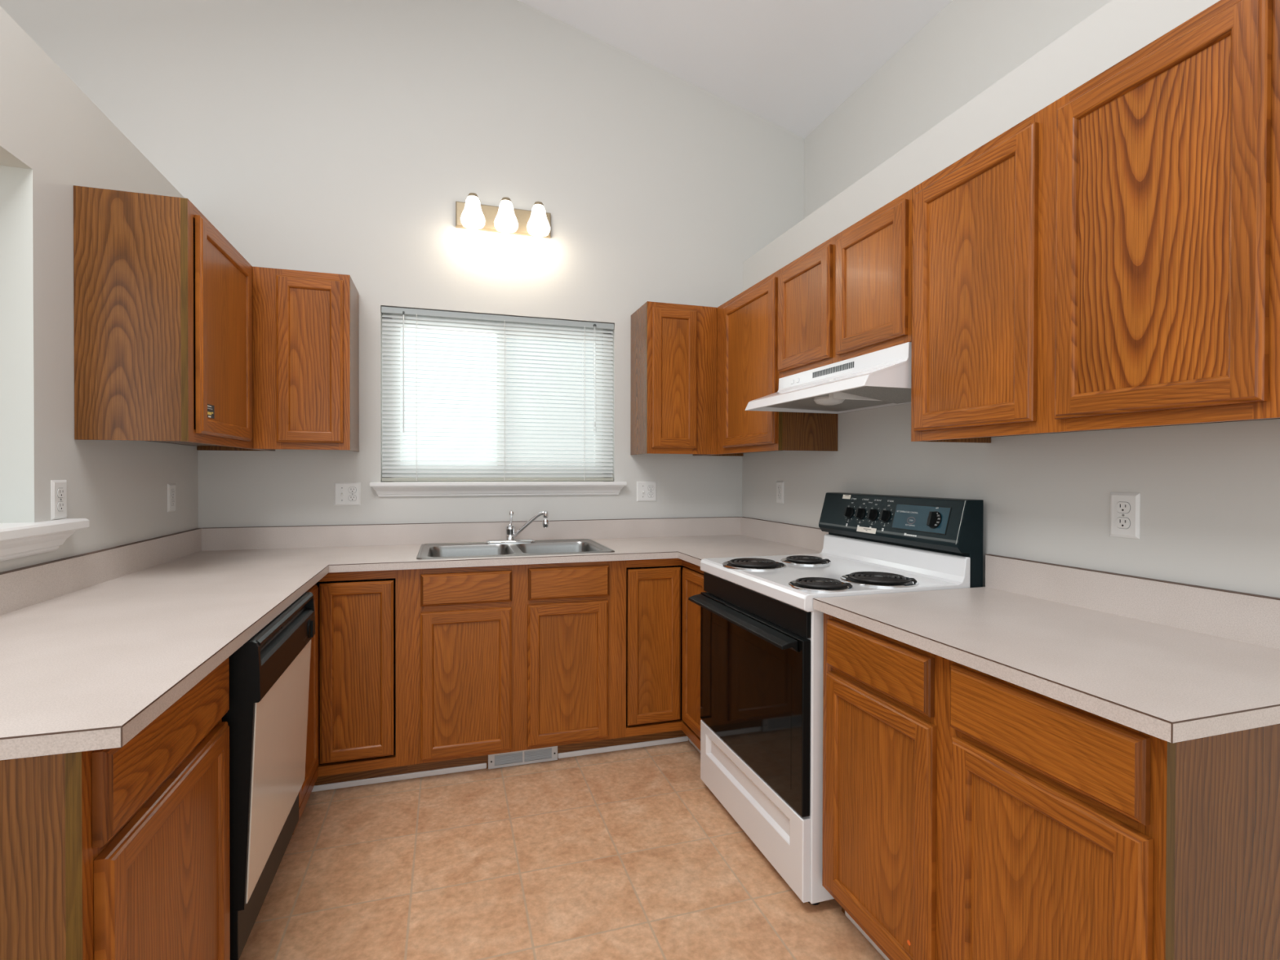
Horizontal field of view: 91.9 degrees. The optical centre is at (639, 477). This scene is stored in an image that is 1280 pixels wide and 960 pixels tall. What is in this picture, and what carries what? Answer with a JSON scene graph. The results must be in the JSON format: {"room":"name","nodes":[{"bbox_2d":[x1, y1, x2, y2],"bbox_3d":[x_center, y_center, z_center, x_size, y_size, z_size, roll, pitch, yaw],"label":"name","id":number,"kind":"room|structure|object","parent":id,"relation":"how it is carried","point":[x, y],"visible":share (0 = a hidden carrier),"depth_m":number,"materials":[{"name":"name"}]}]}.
{"room":"kitchen","nodes":[
{"label":"kitchen","id":0,"kind":"room"},
{"bbox_2d":[0,5,198,572],"bbox_3d":[-1.652,0.034,1.470,0.125,2.447,2.750,0,0,-17],"label":"wall","id":1,"kind":"structure","parent":0,"point":[54,139],"depth_m":1.77,"materials":[{"name":"paint"}]},
{"bbox_2d":[0,530,75,561],"bbox_3d":[-1.515,0.186,1.306,0.040,0.054,1.039,0,0,-17],"label":"trim","id":2,"kind":"structure","parent":1,"relation":"attached to","point":[10,549],"depth_m":1.64,"materials":[{"name":"white paint"}]},
{"bbox_2d":[0,518,88,542],"bbox_3d":[-1.586,0.142,1.301,0.210,0.030,1.088,0,0,-17],"label":"trim","id":3,"kind":"structure","parent":1,"relation":"attached to","point":[15,531],"depth_m":1.64,"materials":[{"name":"white paint"}]},
{"bbox_2d":[50,480,66,519],"bbox_3d":[-1.684,0.065,1.797,0.008,0.114,0.072,0,0,-17],"label":"power outlet","id":4,"kind":"object","parent":1,"relation":"attached to","point":[58,487],"visible":1,"depth_m":1.79,"materials":[{"name":"white plastic"}]},
{"bbox_2d":[57,501,65,511],"bbox_3d":[-1.681,0.085,1.798,0.002,0.029,0.036,0,0,-17],"label":"receptacle","id":5,"kind":"object","parent":4,"relation":"attached to","point":[60,504],"depth_m":1.80,"materials":[{"name":"white plastic"}]},
{"bbox_2d":[57,488,65,497],"bbox_3d":[-1.681,0.046,1.798,0.002,0.029,0.036,0,0,-17],"label":"receptacle","id":6,"kind":"object","parent":4,"relation":"attached to","point":[60,491],"depth_m":1.80,"materials":[{"name":"white plastic"}]},
{"bbox_2d":[167,483,175,511],"bbox_3d":[-1.911,0.083,2.529,0.008,0.114,0.072,0,0,-17],"label":"power outlet","id":7,"kind":"object","parent":1,"relation":"attached to","point":[171,486],"visible":1,"depth_m":2.52,"materials":[{"name":"white plastic"}]},
{"bbox_2d":[170,498,174,506],"bbox_3d":[-1.908,0.103,2.530,0.002,0.029,0.036,0,0,-17],"label":"receptacle","id":8,"kind":"object","parent":7,"relation":"attached to","point":[172,500],"depth_m":2.52,"materials":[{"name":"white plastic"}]},
{"bbox_2d":[170,488,174,496],"bbox_3d":[-1.908,0.064,2.529,0.002,0.029,0.036,0,0,-17],"label":"receptacle","id":9,"kind":"object","parent":7,"relation":"attached to","point":[172,491],"depth_m":2.52,"materials":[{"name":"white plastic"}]},
{"bbox_2d":[73,185,271,451],"bbox_3d":[-1.703,-0.500,2.380,0.314,0.766,0.971,0,0,-17],"label":"upper cabinet","id":10,"kind":"object","parent":1,"relation":"attached to","point":[163,303],"visible":0.93,"depth_m":1.93,"materials":[{"name":"brown wood"}]},
{"bbox_2d":[0,0,804,528],"bbox_3d":[-2.526,-0.844,2.704,7.503,4.382,0.140,0,0,-17],"label":"wall","id":11,"kind":"structure","parent":0,"point":[329,136],"depth_m":3.08,"materials":[{"name":"paint"}]},
{"bbox_2d":[252,266,359,452],"bbox_3d":[-1.491,-0.503,2.789,0.373,0.766,0.314,0,0,-17],"label":"upper cabinet","id":12,"kind":"object","parent":11,"relation":"attached to","point":[306,323],"visible":1,"depth_m":2.65,"materials":[{"name":"brown wood"}]},
{"bbox_2d":[333,482,360,506],"bbox_3d":[-1.408,0.082,2.976,0.117,0.112,0.018,0,0,-17],"label":"power outlet","id":13,"kind":"object","parent":11,"relation":"attached to","point":[345,494],"visible":1,"depth_m":2.98,"materials":[{"name":"white plastic"}]},
{"bbox_2d":[348,495,356,501],"bbox_3d":[-1.386,0.102,2.985,0.036,0.029,0.002,0,0,-17],"label":"receptacle","id":14,"kind":"object","parent":13,"relation":"attached to","point":[351,498],"depth_m":2.98,"materials":[{"name":"white plastic"}]},
{"bbox_2d":[348,487,356,493],"bbox_3d":[-1.386,0.063,2.985,0.036,0.029,0.002,0,0,-17],"label":"receptacle","id":15,"kind":"object","parent":13,"relation":"attached to","point":[351,490],"depth_m":2.98,"materials":[{"name":"white plastic"}]},
{"bbox_2d":[0,516,828,615],"bbox_3d":[-0.373,0.290,2.144,2.715,0.103,2.221,0,0,-17],"label":"backsplash","id":16,"kind":"structure","parent":11,"relation":"attached to","point":[21,588],"depth_m":2.92,"materials":[{"name":"laminate"}]},
{"bbox_2d":[369,313,626,497],"bbox_3d":[-0.709,-0.372,3.238,1.281,0.936,0.181,0,0,-17],"label":"window","id":17,"kind":"structure","parent":11,"relation":"in","point":[522,487],"depth_m":3.19,"materials":[{"name":"white paint"}]},
{"bbox_2d":[381,306,613,481],"bbox_3d":[-0.707,-0.407,3.214,1.176,0.858,0.048,0,0,-17],"label":"window blind","id":18,"kind":"object","parent":17,"relation":"attached to","point":[469,460],"visible":1,"depth_m":3.21,"materials":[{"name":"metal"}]},
{"bbox_2d":[455,192,551,238],"bbox_3d":[-0.680,-1.326,3.123,0.478,0.159,0.144,0,0,-17],"label":"wall light","id":19,"kind":"object","parent":11,"relation":"attached to","point":[470,214],"visible":1,"depth_m":3.12,"materials":[{"name":"white glass"}]},
{"bbox_2d":[636,481,657,502],"bbox_3d":[0.039,0.080,3.425,0.117,0.112,0.018,0,0,-17],"label":"power outlet","id":20,"kind":"object","parent":11,"relation":"attached to","point":[646,491],"visible":1,"depth_m":3.43,"materials":[{"name":"white plastic"}]},
{"bbox_2d":[648,492,653,497],"bbox_3d":[0.060,0.099,3.434,0.036,0.029,0.002,0,0,-17],"label":"receptacle","id":21,"kind":"object","parent":20,"relation":"attached to","point":[651,495],"depth_m":3.43,"materials":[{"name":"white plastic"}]},
{"bbox_2d":[648,485,653,490],"bbox_3d":[0.061,0.060,3.434,0.036,0.029,0.002,0,0,-17],"label":"receptacle","id":22,"kind":"object","parent":20,"relation":"attached to","point":[650,487],"depth_m":3.43,"materials":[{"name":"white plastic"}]},
{"bbox_2d":[630,301,716,455],"bbox_3d":[0.177,-0.503,3.307,0.382,0.766,0.314,0,0,-17],"label":"upper cabinet","id":23,"kind":"object","parent":11,"relation":"attached to","point":[673,386],"visible":1,"depth_m":3.17,"materials":[{"name":"brown wood"}]},
{"bbox_2d":[239,741,884,959],"bbox_3d":[-1.787,1.323,-0.525,7.000,0.100,6.500,0,0,-17],"label":"floor","id":24,"kind":"structure","parent":0,"point":[627,854],"depth_m":1.94,"materials":[{"name":"tile"}]},
{"bbox_2d":[0,657,230,959],"bbox_3d":[-1.135,0.820,1.053,0.610,0.884,0.560,0,0,-17],"label":"base cabinet","id":25,"kind":"object","parent":24,"relation":"on","point":[122,853],"visible":0.64,"depth_m":0.96,"materials":[{"name":"brown wood"}]},
{"bbox_2d":[222,591,315,959],"bbox_3d":[-1.272,0.817,1.640,0.648,0.880,0.622,0,0,-17],"label":"dishwasher","id":26,"kind":"object","parent":24,"relation":"on","point":[266,717],"visible":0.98,"depth_m":1.54,"materials":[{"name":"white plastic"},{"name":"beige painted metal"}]},
{"bbox_2d":[222,712,226,721],"bbox_3d":[-1.309,0.771,1.628,0.570,0.772,0.614,0,0,-17],"label":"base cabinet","id":27,"kind":"object","parent":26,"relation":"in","point":[224,718],"depth_m":1.42,"materials":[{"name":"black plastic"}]},
{"bbox_2d":[292,569,407,835],"bbox_3d":[-1.411,0.809,2.461,0.918,0.884,1.008,0,0,-17],"label":"base cabinet","id":28,"kind":"object","parent":24,"relation":"on","point":[357,723],"visible":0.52,"depth_m":2.44,"materials":[{"name":"brown wood"}]},
{"bbox_2d":[311,763,486,791],"bbox_3d":[-0.989,1.238,2.557,0.692,0.026,0.014,0,0,-17],"label":"trim","id":29,"kind":"structure","parent":28,"relation":"attached to","point":[482,766],"depth_m":2.55,"materials":[{"name":"white paint"}]},
{"bbox_2d":[0,516,828,759],"bbox_3d":[-0.373,0.305,2.144,2.715,0.133,2.222,0,0,-17],"label":"countertop","id":30,"kind":"structure","parent":28,"relation":"on","point":[95,646],"depth_m":1.75,"materials":[{"name":"laminate"}]},
{"bbox_2d":[416,538,614,559],"bbox_3d":[-0.590,0.418,2.907,0.845,0.178,0.540,0,0,-17],"label":"sink","id":31,"kind":"object","parent":30,"relation":"in","point":[546,547],"visible":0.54,"depth_m":3.02,"materials":[{"name":"silver metal"}]},
{"bbox_2d":[484,511,548,543],"bbox_3d":[-0.617,0.250,3.115,0.317,0.160,0.096,0,0,-6],"label":"faucet","id":32,"kind":"object","parent":30,"relation":"on","point":[510,534],"visible":1,"depth_m":3.09,"materials":[{"name":"silver metal"}]},
{"bbox_2d":[406,560,617,779],"bbox_3d":[-0.609,0.807,2.909,0.880,0.884,0.628,0,0,-17],"label":"base cabinet","id":33,"kind":"object","parent":24,"relation":"on","point":[508,658],"visible":0.88,"depth_m":2.61,"materials":[{"name":"brown wood"}]},
{"bbox_2d":[488,746,557,768],"bbox_3d":[-0.508,1.218,2.694,0.298,0.062,0.012,0,0,-17],"label":"heat register","id":34,"kind":"object","parent":33,"relation":"attached to","point":[548,753],"visible":0.91,"depth_m":2.69,"materials":[{"name":"paint"}]},
{"bbox_2d":[613,558,705,751],"bbox_3d":[0.297,0.808,3.019,0.915,0.884,0.954,0,0,-17],"label":"base cabinet","id":35,"kind":"object","parent":24,"relation":"on","point":[659,628],"visible":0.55,"depth_m":2.79,"materials":[{"name":"brown wood"}]},
{"bbox_2d":[557,736,688,758],"bbox_3d":[-0.068,1.238,2.843,0.623,0.026,0.014,0,0,-17],"label":"trim","id":36,"kind":"structure","parent":35,"relation":"attached to","point":[610,748],"depth_m":2.83,"materials":[{"name":"white paint"}]},
{"bbox_2d":[688,737,700,753],"bbox_3d":[0.296,1.240,2.743,0.014,0.026,0.420,0,0,-17],"label":"trim","id":37,"kind":"structure","parent":35,"relation":"attached to","point":[690,740],"depth_m":2.86,"materials":[{"name":"white paint"}]},
{"bbox_2d":[688,492,983,905],"bbox_3d":[0.637,0.663,2.219,0.704,1.188,0.764,0,0,-17],"label":"stove","id":38,"kind":"object","parent":24,"relation":"on","point":[762,633],"visible":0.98,"depth_m":2.03,"materials":[{"name":"white metal"}]},
{"bbox_2d":[700,533,970,612],"bbox_3d":[0.639,0.316,2.217,0.594,0.136,0.764,0,0,-17],"label":"cooktop","id":39,"kind":"object","parent":38,"relation":"in","point":[846,565],"depth_m":2.10,"materials":[{"name":"white metal"}]},
{"bbox_2d":[822,613,1279,959],"bbox_3d":[0.937,0.822,1.440,0.628,0.884,0.887,0,0,-17],"label":"base cabinet","id":40,"kind":"object","parent":24,"relation":"on","point":[969,813],"visible":0.81,"depth_m":1.14,"materials":[{"name":"brown wood"}]},
{"bbox_2d":[844,911,889,959],"bbox_3d":[0.720,1.251,1.378,0.014,0.026,0.850,0,0,-17],"label":"trim","id":41,"kind":"structure","parent":40,"relation":"attached to","point":[847,915],"depth_m":1.69,"materials":[{"name":"white paint"}]},
{"bbox_2d":[813,554,1279,743],"bbox_3d":[0.936,0.314,1.425,0.640,0.133,0.919,0,0,-17],"label":"countertop","id":42,"kind":"structure","parent":40,"relation":"on","point":[1170,661],"depth_m":1.32,"materials":[{"name":"laminate"}]},
{"bbox_2d":[517,0,952,138],"bbox_3d":[-1.559,-2.543,-0.413,7.503,1.133,6.640,0,0,-17],"label":"ceiling","id":43,"kind":"structure","parent":0,"point":[789,64],"depth_m":3.13,"materials":[{"name":"paint"}]},
{"bbox_2d":[804,0,1111,218],"bbox_3d":[1.992,-0.378,0.634,0.100,3.300,6.500,0,0,-17],"label":"wall","id":44,"kind":"structure","parent":0,"point":[969,46],"depth_m":2.75,"materials":[{"name":"paint"}]},
{"bbox_2d":[742,0,1279,597],"bbox_3d":[1.336,0.014,1.899,0.403,2.495,3.700,0,0,-17],"label":"wall","id":45,"kind":"structure","parent":0,"point":[1210,493],"depth_m":1.73,"materials":[{"name":"paint"}]},
{"bbox_2d":[704,270,838,456],"bbox_3d":[0.583,-0.501,3.113,0.314,0.766,0.925,0,0,-17],"label":"upper cabinet","id":46,"kind":"object","parent":45,"relation":"attached to","point":[747,323],"visible":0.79,"depth_m":2.82,"materials":[{"name":"brown wood"}]},
{"bbox_2d":[776,480,783,503],"bbox_3d":[0.720,0.078,3.192,0.008,0.114,0.072,0,0,-17],"label":"power outlet","id":47,"kind":"object","parent":45,"relation":"attached to","point":[780,484],"visible":1,"depth_m":3.18,"materials":[{"name":"white plastic"}]},
{"bbox_2d":[777,493,781,498],"bbox_3d":[0.717,0.098,3.192,0.002,0.029,0.036,0,0,-17],"label":"receptacle","id":48,"kind":"object","parent":47,"relation":"attached to","point":[779,495],"depth_m":3.19,"materials":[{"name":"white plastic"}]},
{"bbox_2d":[777,485,781,491],"bbox_3d":[0.717,0.059,3.191,0.002,0.029,0.036,0,0,-17],"label":"receptacle","id":49,"kind":"object","parent":47,"relation":"attached to","point":[779,487],"depth_m":3.19,"materials":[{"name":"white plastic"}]},
{"bbox_2d":[745,342,911,413],"bbox_3d":[0.768,-0.338,2.274,0.454,0.151,0.774,0,0,-17],"label":"range hood","id":50,"kind":"object","parent":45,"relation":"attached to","point":[882,378],"visible":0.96,"depth_m":2.16,"materials":[{"name":"white metal"}]},
{"bbox_2d":[813,395,844,405],"bbox_3d":[0.695,-0.288,2.274,0.110,0.046,0.110,0,0,-17],"label":"lamp","id":51,"kind":"object","parent":50,"relation":"attached to","point":[821,400],"depth_m":2.24,"materials":[{"name":"white glass"}]},
{"bbox_2d":[828,378,880,400],"bbox_3d":[0.820,-0.309,2.208,0.320,0.067,0.027,0,0,-17],"label":"lamp","id":52,"kind":"object","parent":50,"relation":"attached to","point":[837,395],"depth_m":2.17,"materials":[{"name":"white plastic"}]},
{"bbox_2d":[777,188,912,378],"bbox_3d":[0.838,-0.646,2.293,0.314,0.462,0.788,0,0,-17],"label":"upper cabinet","id":53,"kind":"object","parent":45,"relation":"attached to","point":[849,296],"visible":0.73,"depth_m":2.15,"materials":[{"name":"brown wood"}]},
{"bbox_2d":[911,0,1279,443],"bbox_3d":[1.089,-0.487,1.485,0.314,0.766,0.905,0,0,-17],"label":"upper cabinet","id":54,"kind":"object","parent":45,"relation":"attached to","point":[1109,259],"visible":1,"depth_m":1.28,"materials":[{"name":"brown wood"}]},
{"bbox_2d":[1109,492,1140,538],"bbox_3d":[1.224,0.096,1.567,0.008,0.114,0.072,0,0,-17],"label":"power outlet","id":55,"kind":"object","parent":45,"relation":"attached to","point":[1125,508],"visible":1,"depth_m":1.56,"materials":[{"name":"white plastic"}]},
{"bbox_2d":[1115,516,1130,528],"bbox_3d":[1.222,0.116,1.566,0.002,0.029,0.036,0,0,-17],"label":"receptacle","id":56,"kind":"object","parent":55,"relation":"attached to","point":[1122,522],"depth_m":1.57,"materials":[{"name":"white plastic"}]},
{"bbox_2d":[1115,502,1130,513],"bbox_3d":[1.222,0.077,1.566,0.002,0.029,0.036,0,0,-17],"label":"receptacle","id":57,"kind":"object","parent":55,"relation":"attached to","point":[1121,507],"depth_m":1.56,"materials":[{"name":"white plastic"}]},
{"bbox_2d":[985,554,1279,649],"bbox_3d":[1.234,0.298,1.517,0.018,0.103,0.918,0,0,-17],"label":"backsplash","id":58,"kind":"structure","parent":45,"relation":"attached to","point":[1249,618],"depth_m":1.50,"materials":[{"name":"laminate"}]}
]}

